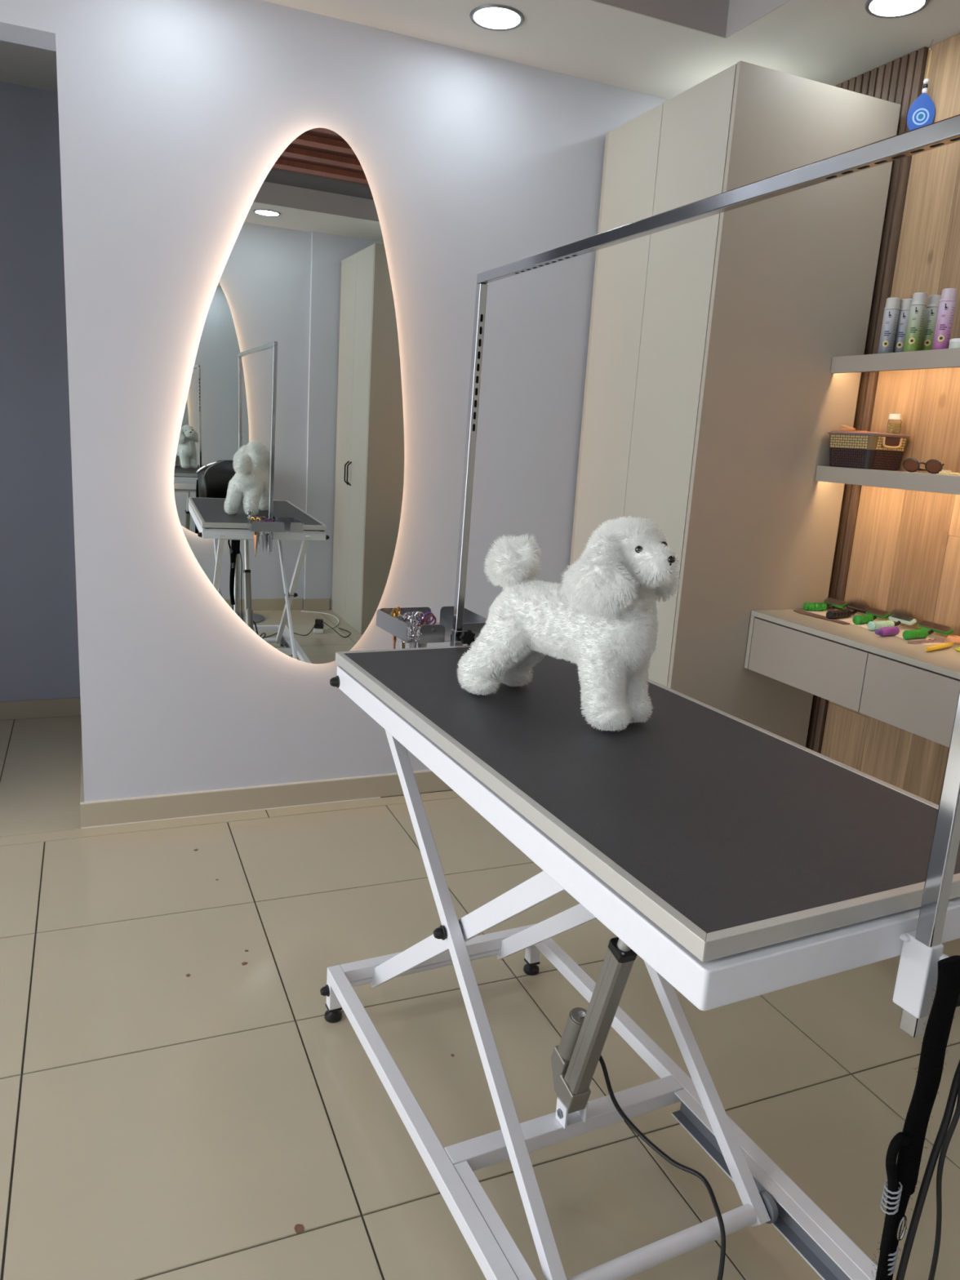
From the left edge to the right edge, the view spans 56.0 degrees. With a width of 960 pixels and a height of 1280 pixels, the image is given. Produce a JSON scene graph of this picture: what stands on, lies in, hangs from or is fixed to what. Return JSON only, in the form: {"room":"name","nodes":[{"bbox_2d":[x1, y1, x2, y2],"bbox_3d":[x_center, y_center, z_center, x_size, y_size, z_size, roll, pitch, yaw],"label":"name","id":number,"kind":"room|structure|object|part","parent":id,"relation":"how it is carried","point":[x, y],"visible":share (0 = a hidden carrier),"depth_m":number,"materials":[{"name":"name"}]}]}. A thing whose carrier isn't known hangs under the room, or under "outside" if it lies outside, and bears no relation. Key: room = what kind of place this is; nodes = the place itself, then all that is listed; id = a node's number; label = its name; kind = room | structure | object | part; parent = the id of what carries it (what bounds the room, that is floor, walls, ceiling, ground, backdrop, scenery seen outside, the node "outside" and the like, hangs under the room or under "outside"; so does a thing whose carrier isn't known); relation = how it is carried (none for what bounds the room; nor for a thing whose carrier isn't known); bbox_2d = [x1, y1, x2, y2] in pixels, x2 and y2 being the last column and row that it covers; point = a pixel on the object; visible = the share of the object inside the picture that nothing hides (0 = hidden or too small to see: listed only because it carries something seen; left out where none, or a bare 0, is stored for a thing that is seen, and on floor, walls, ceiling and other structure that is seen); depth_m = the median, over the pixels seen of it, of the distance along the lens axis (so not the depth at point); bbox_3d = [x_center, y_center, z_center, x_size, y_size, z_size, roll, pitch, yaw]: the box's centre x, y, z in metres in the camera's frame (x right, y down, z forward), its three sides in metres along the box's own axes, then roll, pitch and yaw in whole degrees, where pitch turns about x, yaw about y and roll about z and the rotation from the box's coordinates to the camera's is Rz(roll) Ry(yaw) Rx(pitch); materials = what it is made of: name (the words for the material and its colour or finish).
{"room":"pet grooming salon","nodes":[
{"label":"pet grooming salon","id":0,"kind":"room"},
{"bbox_2d":[0,0,56,51],"bbox_3d":[-1.653,-2.022,2.473,0.875,0.515,0.150,-2,14,-23],"label":"lintel","id":1,"kind":"object","parent":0,"point":[31,23],"visible":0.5,"depth_m":2.61,"materials":[{"name":"paint"}]},
{"bbox_2d":[0,81,79,701],"bbox_3d":[-3.077,-1.079,3.559,3.050,3.005,0.150,-2,14,-23],"label":"wall","id":2,"kind":"structure","parent":0,"point":[39,657],"depth_m":3.98,"materials":[{"name":"grey paint"}]},
{"bbox_2d":[0,697,80,719],"bbox_3d":[-2.302,0.331,4.162,0.860,0.088,0.013,-2,14,-23],"label":"baseboard","id":3,"kind":"structure","parent":2,"relation":"attached to","point":[62,707],"depth_m":4.25,"materials":[{"name":"beige tile"}]},
{"bbox_2d":[53,0,668,801],"bbox_3d":[-0.093,-0.865,3.445,2.685,3.005,0.150,-2,14,-23],"label":"wall","id":4,"kind":"structure","parent":0,"point":[175,116],"depth_m":3.13,"materials":[{"name":"paint"}]},
{"bbox_2d":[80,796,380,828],"bbox_3d":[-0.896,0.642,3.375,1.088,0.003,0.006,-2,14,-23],"label":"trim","id":5,"kind":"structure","parent":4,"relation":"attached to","point":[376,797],"depth_m":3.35,"materials":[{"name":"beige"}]},
{"bbox_2d":[80,769,452,827],"bbox_3d":[-0.547,0.586,3.524,1.850,0.088,0.013,-2,14,-23],"label":"baseboard","id":6,"kind":"structure","parent":4,"relation":"attached to","point":[223,802],"depth_m":3.38,"materials":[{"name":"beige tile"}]},
{"bbox_2d":[173,127,404,663],"bbox_3d":[-0.640,-0.787,3.120,0.802,1.802,0.033,-2,14,-23],"label":"wall mirror","id":7,"kind":"object","parent":4,"relation":"attached to","point":[289,470],"visible":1,"depth_m":3.10,"materials":[{"name":"clear glass"}]},
{"bbox_2d":[0,715,959,1279],"bbox_3d":[-1.034,0.993,2.129,5.560,0.151,5.230,-2,14,-23],"label":"floor","id":8,"kind":"structure","parent":0,"point":[180,1100],"depth_m":2.09,"materials":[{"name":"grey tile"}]},
{"bbox_2d":[320,114,959,1279],"bbox_3d":[0.219,0.193,1.618,0.632,1.787,1.366,-3,14,-26],"label":"table","id":9,"kind":"object","parent":8,"relation":"on","point":[740,860],"visible":0.94,"depth_m":1.45,"materials":[{"name":"white metal"}]},
{"bbox_3d":[-0.058,0.027,2.164,0.591,0.024,0.014,-3,14,-26],"label":"edge trim","id":10,"kind":"part","parent":9,"relation":"part of","materials":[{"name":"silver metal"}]},
{"bbox_3d":[-0.082,0.959,1.670,0.033,0.033,1.270,-3,14,-26],"label":"rail","id":11,"kind":"part","parent":9,"relation":"part of","materials":[{"name":"white metal"}]},
{"bbox_2d":[376,606,488,643],"bbox_3d":[-0.114,-0.041,2.305,0.242,0.045,0.219,-3,14,-26],"label":"tray","id":12,"kind":"object","parent":9,"relation":"attached to","point":[440,632],"visible":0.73,"depth_m":2.27,"materials":[{"name":"silver metal"}]},
{"bbox_3d":[-0.222,-0.037,2.261,0.002,0.045,0.196,-3,14,-28],"label":"plate","id":13,"kind":"part","parent":12,"relation":"part of","materials":[{"name":"silver metal"}]},
{"bbox_2d":[391,606,400,648],"bbox_3d":[-0.219,0.007,2.321,0.008,0.185,0.062,7,13,15],"label":"scissors","id":14,"kind":"object","parent":12,"relation":"in","point":[398,609],"visible":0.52,"depth_m":2.31,"materials":[{"name":"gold metal"}]},
{"bbox_3d":[-0.221,0.048,2.326,0.002,0.104,0.012,6,13,11],"label":"blade","id":15,"kind":"part","parent":14,"relation":"part of","materials":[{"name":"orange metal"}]},
{"bbox_2d":[396,614,408,648],"bbox_3d":[-0.195,0.015,2.295,0.008,0.165,0.062,14,16,38],"label":"scissors","id":16,"kind":"object","parent":12,"relation":"hanging from","point":[402,643],"visible":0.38,"depth_m":2.28,"materials":[{"name":"metal"}]},
{"bbox_3d":[-0.198,-0.063,2.381,0.149,0.045,0.002,-3,14,-26],"label":"plate","id":17,"kind":"part","parent":12,"relation":"part of","materials":[{"name":"grey metal"}]},
{"bbox_2d":[402,611,424,648],"bbox_3d":[-0.171,0.003,2.276,0.062,0.150,0.008,-5,15,-34],"label":"scissors","id":18,"kind":"object","parent":12,"relation":"in","point":[411,644],"visible":0.52,"depth_m":2.27,"materials":[{"name":"metal"}]},
{"bbox_2d":[407,611,422,640],"bbox_3d":[-0.159,-0.034,2.176,0.034,0.072,0.036,-2,14,-23],"label":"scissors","id":19,"kind":"object","parent":12,"relation":"on","point":[411,617],"visible":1,"depth_m":2.17,"materials":[{"name":"metal"}]},
{"bbox_2d":[404,613,426,648],"bbox_3d":[-0.171,0.015,2.313,0.062,0.170,0.008,-3,15,-29],"label":"scissors","id":20,"kind":"object","parent":12,"relation":"in","point":[424,618],"visible":0.23,"depth_m":2.31,"materials":[{"name":"metal"}]},
{"bbox_2d":[413,611,434,648],"bbox_3d":[-0.152,0.010,2.339,0.062,0.170,0.008,1,13,-11],"label":"scissors","id":21,"kind":"object","parent":12,"relation":"in","point":[426,613],"visible":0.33,"depth_m":2.33,"materials":[{"name":"metal"}]},
{"bbox_2d":[413,614,436,647],"bbox_3d":[-0.143,0.015,2.299,0.062,0.160,0.009,-3,14,-26],"label":"scissors","id":22,"kind":"object","parent":12,"relation":"in","point":[422,645],"visible":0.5,"depth_m":2.29,"materials":[{"name":"metal"}]},
{"bbox_3d":[-0.116,-0.015,2.192,0.066,0.045,0.002,-3,14,-26],"label":"plate","id":23,"kind":"part","parent":12,"relation":"part of","materials":[{"name":"grey metal"}]},
{"bbox_3d":[-0.082,-0.069,2.439,0.058,0.045,0.002,-3,14,-26],"label":"plate","id":24,"kind":"part","parent":12,"relation":"part of","materials":[{"name":"grey metal"}]},
{"bbox_3d":[-0.009,-0.020,2.244,0.090,0.045,0.002,-3,14,-26],"label":"plate","id":25,"kind":"part","parent":12,"relation":"part of","materials":[{"name":"grey metal"}]},
{"bbox_3d":[-0.009,-0.046,2.357,0.002,0.045,0.212,-2,14,-24],"label":"plate","id":26,"kind":"part","parent":12,"relation":"part of","materials":[{"name":"silver metal"}]},
{"bbox_3d":[-0.033,-0.008,2.179,0.038,0.039,0.021,-3,14,-26],"label":"star knob","id":27,"kind":"part","parent":9,"relation":"part of","materials":[{"name":"black plastic"}]},
{"bbox_3d":[-0.035,0.569,1.769,0.013,0.835,0.981,-3,14,-26],"label":"scissor arm","id":28,"kind":"part","parent":9,"relation":"part of"},
{"bbox_3d":[-0.031,-0.332,2.125,0.032,0.956,0.022,-3,14,-26],"label":"arm post","id":29,"kind":"part","parent":9,"relation":"part of","materials":[{"name":"metal"}]},
{"bbox_3d":[-0.053,0.562,1.746,0.025,0.802,0.972,-3,14,-26],"label":"scissor leg","id":30,"kind":"part","parent":9,"relation":"part of","materials":[{"name":"white metal"}]},
{"bbox_3d":[-0.041,0.181,1.490,0.014,0.024,1.269,-3,14,-26],"label":"edge trim","id":31,"kind":"part","parent":9,"relation":"part of","materials":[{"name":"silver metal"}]},
{"bbox_3d":[0.283,0.553,1.925,0.013,0.835,0.981,-3,14,-26],"label":"scissor arm","id":32,"kind":"part","parent":9,"relation":"part of"},
{"bbox_2d":[456,515,680,732],"bbox_3d":[0.161,-0.045,1.650,0.442,0.363,0.207,14,17,40],"label":"plush dog","id":33,"kind":"object","parent":9,"relation":"on","point":[602,620],"visible":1,"depth_m":1.58},
{"bbox_3d":[0.182,0.757,1.737,0.043,0.110,0.068,-3,14,-26],"label":"motor","id":34,"kind":"part","parent":9,"relation":"part of","materials":[{"name":"grey metal"}]},
{"bbox_3d":[0.267,0.454,1.534,0.025,0.181,0.073,-3,14,-26],"label":"piston rod","id":35,"kind":"part","parent":9,"relation":"part of","materials":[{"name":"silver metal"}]},
{"bbox_3d":[0.220,0.210,1.618,0.594,0.048,1.267,-3,14,-26],"label":"apron frame","id":36,"kind":"part","parent":9,"relation":"part of","materials":[{"name":"white metal"}]},
{"bbox_2d":[599,1055,725,1279],"bbox_3d":[0.358,0.974,1.578,0.101,0.304,0.493,-3,15,-29],"label":"cable","id":37,"kind":"object","parent":9,"relation":"hanging from","point":[700,1175],"visible":0.85,"depth_m":1.64,"materials":[{"name":"black plastic"}]},
{"bbox_3d":[0.419,0.934,1.917,0.033,0.033,1.270,-3,14,-26],"label":"rail","id":38,"kind":"part","parent":9,"relation":"part of","materials":[{"name":"white metal"}]},
{"bbox_3d":[0.311,0.544,1.926,0.025,0.802,0.972,-3,14,-26],"label":"scissor leg","id":39,"kind":"part","parent":9,"relation":"part of","materials":[{"name":"white metal"}]},
{"bbox_3d":[0.477,0.156,1.745,0.014,0.024,1.269,-3,14,-26],"label":"edge trim","id":40,"kind":"part","parent":9,"relation":"part of","materials":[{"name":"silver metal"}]},
{"bbox_3d":[0.494,0.309,1.072,0.591,0.024,0.014,-3,14,-26],"label":"edge trim","id":41,"kind":"part","parent":9,"relation":"part of","materials":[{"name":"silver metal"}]},
{"bbox_2d":[871,955,959,1279],"bbox_3d":[0.504,0.667,1.070,0.103,0.642,0.028,-7,17,-39],"label":"hose","id":42,"kind":"object","parent":9,"relation":"hanging from","point":[902,1175],"visible":1,"depth_m":1.03,"materials":[{"name":"black"}]},
{"bbox_3d":[0.540,-0.020,0.964,0.028,1.000,0.022,-3,14,-26],"label":"arm post","id":43,"kind":"part","parent":9,"relation":"part of","materials":[{"name":"metal"}]},
{"bbox_2d":[569,60,901,746],"bbox_3d":[0.813,-0.555,3.385,0.670,2.540,0.769,-2,14,-23],"label":"wardrobe","id":44,"kind":"object","parent":8,"relation":"on","point":[713,399],"visible":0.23,"depth_m":2.99,"materials":[{"name":"beige laminate"}]},
{"bbox_3d":[0.683,-0.641,3.727,0.637,2.540,0.018,-2,14,-23],"label":"panel","id":45,"kind":"part","parent":44,"relation":"part of","materials":[{"name":"beige"}]},
{"bbox_3d":[0.472,-0.628,3.430,0.018,2.457,0.350,-2,14,-23],"label":"door","id":46,"kind":"part","parent":44,"relation":"part of","materials":[{"name":"beige laminate"}]},
{"bbox_3d":[0.614,-0.545,3.103,0.018,2.457,0.375,-2,14,-23],"label":"door","id":47,"kind":"part","parent":44,"relation":"part of","materials":[{"name":"beige laminate"}]},
{"bbox_2d":[895,1059,959,1279],"bbox_3d":[0.516,0.813,1.099,0.053,0.828,0.071,8,13,18],"label":"power cable","id":48,"kind":"object","parent":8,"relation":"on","point":[951,1101],"visible":1,"depth_m":1.05,"materials":[{"name":"black plastic"}]},
{"bbox_2d":[928,1067,959,1279],"bbox_3d":[0.554,0.819,1.091,0.070,0.824,0.043,10,14,26],"label":"power cable","id":49,"kind":"object","parent":8,"relation":"on","point":[954,1121],"visible":1,"depth_m":1.04,"materials":[{"name":"black plastic"}]},
{"bbox_2d":[0,0,959,99],"bbox_3d":[-0.851,-1.908,1.474,5.560,0.400,5.230,-2,14,-23],"label":"ceiling","id":50,"kind":"structure","parent":0,"point":[833,42],"depth_m":2.92,"materials":[{"name":"grey paint"}]},
{"bbox_2d":[469,4,524,31],"bbox_3d":[0.053,-1.949,2.832,0.172,0.006,0.172,-2,14,-23],"label":"recessed light","id":51,"kind":"object","parent":50,"relation":"in","point":[495,17],"visible":1,"depth_m":2.82,"materials":[{"name":"grey plastic"}]},
{"bbox_2d":[473,7,519,29],"bbox_3d":[0.053,-1.950,2.832,0.145,0.004,0.145,5,13,8],"label":"diffuser","id":52,"kind":"object","parent":51,"relation":"attached to","point":[487,18],"depth_m":2.83,"materials":[{"name":"white plastic"}]},
{"bbox_2d":[591,0,791,38],"bbox_3d":[-0.574,-1.643,1.006,3.985,0.124,2.420,-2,14,-23],"label":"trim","id":53,"kind":"structure","parent":50,"relation":"attached to","point":[723,19],"depth_m":2.80,"materials":[{"name":"grey paint"}]},
{"bbox_2d":[864,0,929,17],"bbox_3d":[1.195,-1.822,2.588,0.172,0.006,0.172,-2,14,-23],"label":"recessed light","id":54,"kind":"object","parent":50,"relation":"in","point":[877,8],"visible":1,"depth_m":2.61,"materials":[{"name":"grey"}]},
{"bbox_2d":[906,39,935,130],"bbox_3d":[1.392,-1.727,2.825,0.080,0.271,0.018,7,13,16],"label":"charm","id":55,"kind":"object","parent":50,"relation":"hanging from","point":[921,113],"visible":0.96,"depth_m":2.83,"materials":[{"name":"plastic"}]},
{"bbox_3d":[1.397,-1.789,2.811,0.007,0.081,0.015,7,13,15],"label":"cord","id":56,"kind":"part","parent":55,"relation":"part of","materials":[{"name":"beige fabric"}]},
{"bbox_2d":[805,33,959,804],"bbox_3d":[1.823,-0.460,2.186,0.172,3.005,3.770,-2,14,-23],"label":"wall","id":57,"kind":"structure","parent":0,"point":[895,548],"depth_m":2.96,"materials":[{"name":"brown wood"}]},
{"bbox_2d":[744,608,959,747],"bbox_3d":[1.488,0.213,2.344,0.383,0.205,1.958,-2,14,-23],"label":"drawer unit","id":58,"kind":"object","parent":57,"relation":"attached to","point":[890,680],"visible":0.94,"depth_m":2.70,"materials":[{"name":"beige laminate"}]},
{"bbox_3d":[0.943,0.008,3.141,0.019,0.186,0.017,-2,14,-23],"label":"panel","id":59,"kind":"part","parent":58,"relation":"part of","materials":[{"name":"beige laminate"}]},
{"bbox_3d":[1.046,0.070,2.907,0.018,0.182,0.503,-2,14,-23],"label":"drawer","id":60,"kind":"part","parent":58,"relation":"part of","materials":[{"name":"beige wood"}]},
{"bbox_2d":[793,609,849,624],"bbox_3d":[1.155,-0.078,3.062,0.045,0.004,0.230,-4,15,-29],"label":"leather strap","id":61,"kind":"object","parent":58,"relation":"on","point":[810,614],"visible":1,"depth_m":3.05,"materials":[{"name":"leather"}]},
{"bbox_2d":[804,609,946,644],"bbox_3d":[1.307,-0.046,2.974,0.150,0.001,0.520,-2,14,-23],"label":"paper sheet","id":62,"kind":"object","parent":58,"relation":"on","point":[849,620],"visible":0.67,"depth_m":2.96,"materials":[{"name":"beige"}]},
{"bbox_2d":[803,596,848,610],"bbox_3d":[1.209,-0.125,3.184,0.142,0.046,0.093,1,13,-13],"label":"brush","id":63,"kind":"object","parent":62,"relation":"on","point":[833,602],"visible":1,"depth_m":3.17,"materials":[{"name":"green plastic"}]},
{"bbox_3d":[1.257,-0.130,3.194,0.030,0.020,0.092,-2,14,-23],"label":"head plate","id":64,"kind":"part","parent":63,"relation":"part of","materials":[{"name":"green plastic"}]},
{"bbox_2d":[826,596,871,618],"bbox_3d":[1.247,-0.109,3.073,0.185,0.068,0.093,-5,15,-34],"label":"brush","id":65,"kind":"object","parent":62,"relation":"on","point":[859,607],"visible":0.99,"depth_m":3.08,"materials":[{"name":"black plastic"}]},
{"bbox_3d":[1.305,-0.109,3.114,0.030,0.020,0.092,-2,14,-23],"label":"head plate","id":66,"kind":"part","parent":65,"relation":"part of","materials":[{"name":"black rubber"}]},
{"bbox_2d":[852,607,889,624],"bbox_3d":[1.293,-0.079,3.002,0.141,0.046,0.085,-5,15,-34],"label":"brush","id":67,"kind":"object","parent":62,"relation":"on","point":[872,614],"visible":0.99,"depth_m":2.99,"materials":[{"name":"green plastic"}]},
{"bbox_3d":[1.334,-0.088,3.028,0.030,0.020,0.084,-2,14,-23],"label":"head plate","id":68,"kind":"part","parent":67,"relation":"part of","materials":[{"name":"green plastic"}]},
{"bbox_2d":[866,608,916,630],"bbox_3d":[1.320,-0.069,2.916,0.172,0.068,0.095,-3,15,-29],"label":"brush","id":69,"kind":"object","parent":62,"relation":"on","point":[899,618],"visible":0.91,"depth_m":2.91,"materials":[{"name":"white plastic"}]},
{"bbox_3d":[1.379,-0.067,2.949,0.030,0.020,0.094,-2,14,-23],"label":"head plate","id":70,"kind":"part","parent":69,"relation":"part of","materials":[{"name":"white plastic"}]},
{"bbox_2d":[902,619,952,639],"bbox_3d":[1.373,-0.029,2.802,0.163,0.046,0.116,-4,15,-30],"label":"brush","id":71,"kind":"object","parent":62,"relation":"on","point":[926,625],"visible":1,"depth_m":2.79,"materials":[{"name":"green plastic"}]},
{"bbox_3d":[1.426,-0.037,2.832,0.030,0.020,0.115,-2,14,-23],"label":"head plate","id":72,"kind":"part","parent":71,"relation":"part of","materials":[{"name":"green plastic"}]},
{"bbox_2d":[906,637,951,644],"bbox_3d":[1.361,0.003,2.744,0.177,0.009,0.061,-2,14,-25],"label":"pruning shears","id":73,"kind":"object","parent":62,"relation":"on","point":[935,639],"visible":0.94,"depth_m":2.75,"materials":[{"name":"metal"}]},
{"bbox_3d":[1.327,0.003,2.732,0.105,0.003,0.008,-2,14,-25],"label":"blade","id":74,"kind":"part","parent":73,"relation":"part of","materials":[{"name":"silver metal"}]},
{"bbox_3d":[1.330,0.008,2.727,0.105,0.003,0.008,-2,14,-25],"label":"blade","id":75,"kind":"part","parent":73,"relation":"part of","materials":[{"name":"silver metal"}]},
{"bbox_2d":[946,635,959,643],"bbox_3d":[1.458,-0.002,2.765,0.067,0.022,0.054,-5,15,-34],"label":"band","id":76,"kind":"object","parent":62,"relation":"on","point":[954,638],"visible":0.98,"depth_m":2.75,"materials":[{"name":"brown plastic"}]},
{"bbox_2d":[875,626,899,635],"bbox_3d":[1.263,-0.026,2.804,0.103,0.028,0.028,-4,15,-31],"label":"tool","id":77,"kind":"object","parent":58,"relation":"on","point":[893,630],"visible":1,"depth_m":2.79,"materials":[{"name":"purple plastic"}]},
{"bbox_3d":[1.242,0.184,2.455,0.018,0.182,0.503,-2,14,-23],"label":"drawer","id":78,"kind":"part","parent":58,"relation":"part of","materials":[{"name":"beige wood"}]},
{"bbox_2d":[924,641,956,652],"bbox_3d":[1.365,0.018,2.668,0.205,0.014,0.020,-7,16,-39],"label":"tool","id":79,"kind":"object","parent":58,"relation":"on","point":[938,646],"visible":1,"depth_m":2.64,"materials":[{"name":"yellow plastic"}]},
{"bbox_2d":[815,465,959,494],"bbox_3d":[1.615,-0.352,2.256,0.183,0.052,1.958,-2,14,-23],"label":"wall shelf","id":80,"kind":"object","parent":57,"relation":"attached to","point":[922,482],"visible":0.89,"depth_m":2.81,"materials":[{"name":"beige laminate"}]},
{"bbox_2d":[827,431,911,471],"bbox_3d":[1.285,-0.630,3.007,0.172,0.117,0.213,-2,14,-23],"label":"basket","id":81,"kind":"object","parent":80,"relation":"on","point":[847,449],"visible":0.99,"depth_m":2.93,"materials":[{"name":"brown wicker"}]},
{"bbox_2d":[839,430,869,431],"bbox_3d":[1.255,-0.699,3.025,0.026,0.005,0.112,-2,14,-23],"label":"comb","id":82,"kind":"object","parent":81,"relation":"on","point":[839,430],"visible":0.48,"depth_m":3.00,"materials":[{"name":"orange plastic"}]},
{"bbox_2d":[840,424,855,430],"bbox_3d":[1.236,-0.715,3.031,0.049,0.017,0.009,15,17,40],"label":"hair clip","id":83,"kind":"object","parent":82,"relation":"on","point":[844,425],"visible":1,"depth_m":3.03,"materials":[{"name":"brown plastic"}]},
{"bbox_3d":[1.288,-0.682,2.996,0.172,0.011,0.212,-2,14,-23],"label":"lid","id":84,"kind":"part","parent":81,"relation":"part of","materials":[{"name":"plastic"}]},
{"bbox_2d":[886,413,902,434],"bbox_3d":[1.361,-0.709,2.967,0.042,0.064,0.042,-2,14,-23],"label":"jar","id":85,"kind":"object","parent":81,"relation":"on","point":[894,424],"visible":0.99,"depth_m":2.95,"materials":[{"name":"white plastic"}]},
{"bbox_3d":[1.362,-0.732,2.962,0.039,0.017,0.039,-2,14,-23],"label":"lid","id":86,"kind":"part","parent":85,"relation":"part of","materials":[{"name":"white plastic"}]},
{"bbox_2d":[902,457,944,474],"bbox_3d":[1.360,-0.533,2.769,0.036,0.044,0.125,-6,16,-37],"label":"sunglasses","id":87,"kind":"object","parent":80,"relation":"on","point":[909,464],"visible":0.98,"depth_m":2.76,"materials":[{"name":"brown plastic"}]},
{"bbox_2d":[937,470,959,475],"bbox_3d":[1.381,-0.487,2.637,0.016,0.014,0.099,-2,14,-23],"label":"hair clip","id":88,"kind":"object","parent":80,"relation":"on","point":[943,472],"visible":1,"depth_m":2.65,"materials":[{"name":"beige plastic"}]},
{"bbox_2d":[830,347,959,373],"bbox_3d":[1.637,-0.699,2.178,0.183,0.052,1.958,-2,14,-23],"label":"wall shelf","id":89,"kind":"object","parent":57,"relation":"attached to","point":[944,357],"visible":1,"depth_m":2.77,"materials":[{"name":"beige laminate"}]},
{"bbox_2d":[877,297,900,353],"bbox_3d":[1.318,-1.005,2.911,0.046,0.182,0.046,10,14,28],"label":"bottle","id":90,"kind":"object","parent":89,"relation":"on","point":[891,310],"visible":0.86,"depth_m":2.89,"materials":[{"name":"grey plastic"}]},
{"bbox_2d":[893,298,911,352],"bbox_3d":[1.366,-1.003,2.916,0.046,0.182,0.046,10,14,28],"label":"bottle","id":91,"kind":"object","parent":89,"relation":"on","point":[904,306],"visible":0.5,"depth_m":2.90,"materials":[{"name":"grey plastic"}]},
{"bbox_2d":[903,292,927,351],"bbox_3d":[1.350,-0.978,2.800,0.046,0.182,0.046,10,14,28],"label":"bottle","id":92,"kind":"object","parent":89,"relation":"on","point":[918,304],"visible":0.89,"depth_m":2.78,"materials":[{"name":"green plastic"}]},
{"bbox_2d":[919,294,941,351],"bbox_3d":[1.409,-0.979,2.822,0.046,0.182,0.046,10,14,28],"label":"bottle","id":93,"kind":"object","parent":89,"relation":"on","point":[932,307],"visible":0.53,"depth_m":2.81,"materials":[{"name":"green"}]},
{"bbox_2d":[931,288,957,350],"bbox_3d":[1.391,-0.954,2.705,0.046,0.182,0.046,10,14,28],"label":"bottle","id":94,"kind":"object","parent":89,"relation":"on","point":[947,305],"visible":0.87,"depth_m":2.69,"materials":[{"name":"pink"}]},
{"bbox_2d":[948,337,959,348],"bbox_3d":[1.413,-0.868,2.660,0.060,0.036,0.060,-2,14,-23],"label":"tub","id":95,"kind":"object","parent":89,"relation":"on","point":[953,343],"visible":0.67,"depth_m":2.64,"materials":[{"name":"white plastic"}]},
{"bbox_3d":[1.414,-0.879,2.658,0.060,0.012,0.060,-2,14,-23],"label":"lid","id":96,"kind":"part","parent":95,"relation":"part of","materials":[{"name":"white plastic"}]},
{"bbox_3d":[-1.501,-0.975,3.537,0.175,3.005,1.160,-2,14,-23],"label":"wall","id":97,"kind":"structure","parent":0,"visible":0},
{"bbox_2d":[80,742,84,802],"bbox_3d":[-1.646,0.466,3.749,0.012,0.088,1.296,-2,14,-23],"label":"baseboard","id":98,"kind":"structure","parent":97,"relation":"attached to","point":[82,796],"depth_m":3.36,"materials":[{"name":"beige tile"}]}
]}

